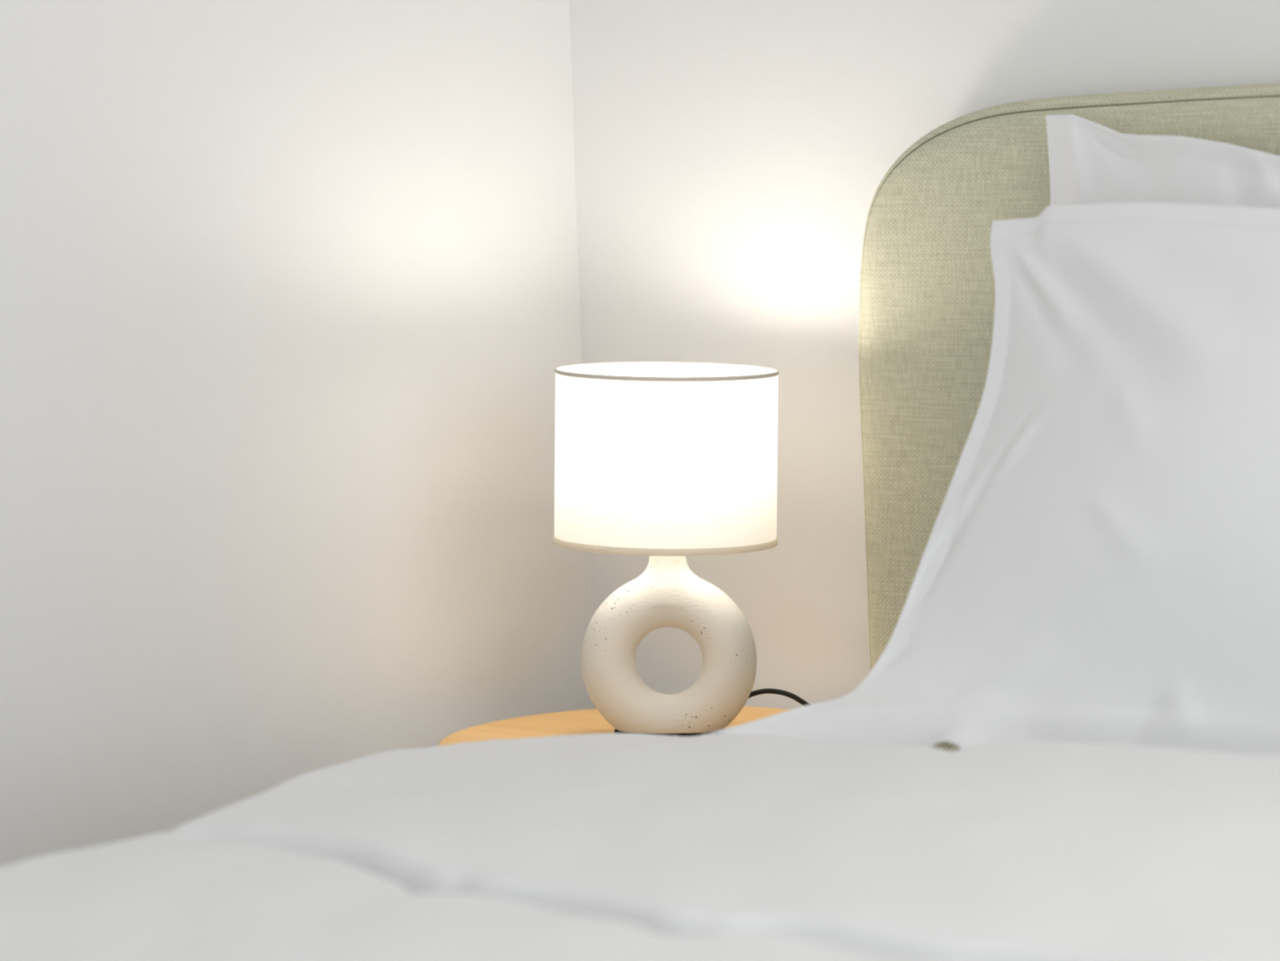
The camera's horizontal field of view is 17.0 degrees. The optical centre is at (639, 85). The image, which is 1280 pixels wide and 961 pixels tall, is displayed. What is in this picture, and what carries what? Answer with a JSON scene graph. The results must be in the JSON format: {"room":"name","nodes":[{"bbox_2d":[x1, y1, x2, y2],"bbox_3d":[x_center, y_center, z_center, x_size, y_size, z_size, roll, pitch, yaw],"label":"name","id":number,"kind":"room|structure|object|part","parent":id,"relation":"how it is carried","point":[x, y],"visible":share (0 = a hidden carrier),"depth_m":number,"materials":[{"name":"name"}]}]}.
{"room":"bedroom","nodes":[
{"label":"bedroom","id":0,"kind":"room"},
{"bbox_2d":[0,0,594,866],"bbox_3d":[-1.552,-0.071,3.262,0.150,2.600,4.400,-2,0,40],"label":"wall","id":1,"kind":"structure","parent":0,"point":[290,310],"depth_m":4.51,"materials":[{"name":"white paint"}]},
{"bbox_2d":[568,0,1279,709],"bbox_3d":[1.651,-0.183,3.543,4.700,2.600,0.150,-2,0,40],"label":"wall","id":2,"kind":"structure","parent":0,"point":[732,157],"depth_m":4.70,"materials":[{"name":"white paint"}]},
{"bbox_3d":[0.236,1.217,1.800,4.700,0.100,4.700,-2,0,40],"label":"floor","id":3,"kind":"structure","parent":0,"visible":0},
{"bbox_2d":[437,706,790,745],"bbox_3d":[0.016,0.929,4.501,0.441,0.494,0.441,-2,0,40],"label":"bedside table","id":4,"kind":"object","parent":3,"relation":"on","point":[590,721],"visible":0.2,"depth_m":4.59,"materials":[{"name":"brown wood"}]},
{"bbox_2d":[553,361,809,736],"bbox_3d":[0.037,0.487,4.496,0.258,0.389,0.240,-2,0,35],"label":"table lamp","id":5,"kind":"object","parent":4,"relation":"on","point":[665,462],"visible":0.99,"depth_m":4.43,"materials":[{"name":"fabric"}]},
{"bbox_3d":[0.027,0.477,4.501,0.236,0.008,0.236,0,0,5],"label":"shade trim","id":6,"kind":"part","parent":5,"relation":"part of","materials":[{"name":"white fabric"}]},
{"bbox_3d":[0.027,0.389,4.501,0.234,0.181,0.234,1,0,5],"label":"lamp shade","id":7,"kind":"part","parent":5,"relation":"part of","materials":[{"name":"fabric"}]},
{"bbox_3d":[0.028,0.300,4.501,0.236,0.004,0.236,1,0,5],"label":"shade trim","id":8,"kind":"part","parent":5,"relation":"part of","materials":[{"name":"beige"}]},
{"bbox_3d":[0.153,0.654,4.514,0.126,0.040,0.011,-2,0,-2],"label":"power cord","id":9,"kind":"part","parent":5,"relation":"part of","materials":[{"name":"black plastic"}]},
{"bbox_2d":[858,83,1279,751],"bbox_3d":[0.297,0.587,3.190,1.828,1.156,2.136,-2,0,40],"label":"bed","id":10,"kind":"object","parent":3,"relation":"on","point":[927,285],"visible":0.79,"depth_m":4.44,"materials":[{"name":"green"}]},
{"bbox_3d":[0.278,0.823,3.150,1.610,0.225,2.000,-2,0,40],"label":"mattress","id":11,"kind":"object","parent":10,"relation":"on","visible":0},
{"bbox_2d":[0,733,1279,960],"bbox_3d":[0.107,0.747,3.037,1.864,0.345,1.791,-2,0,40],"label":"duvet","id":12,"kind":"object","parent":11,"relation":"on","point":[597,846],"visible":1,"depth_m":3.34,"materials":[{"name":"white fabric"}]},
{"bbox_2d":[710,201,1279,755],"bbox_3d":[0.485,0.368,3.872,0.837,0.512,0.334,-2,0,40],"label":"pillow","id":13,"kind":"object","parent":12,"relation":"on","point":[1100,563],"visible":0.93,"depth_m":3.94,"materials":[{"name":"white fabric"}]},
{"bbox_2d":[1045,114,1279,208],"bbox_3d":[0.658,0.347,4.053,0.683,0.651,0.080,-2,0,40],"label":"pillow","id":14,"kind":"object","parent":11,"relation":"on","point":[1090,162],"visible":0.12,"depth_m":4.21,"materials":[{"name":"white fabric"}]}
]}

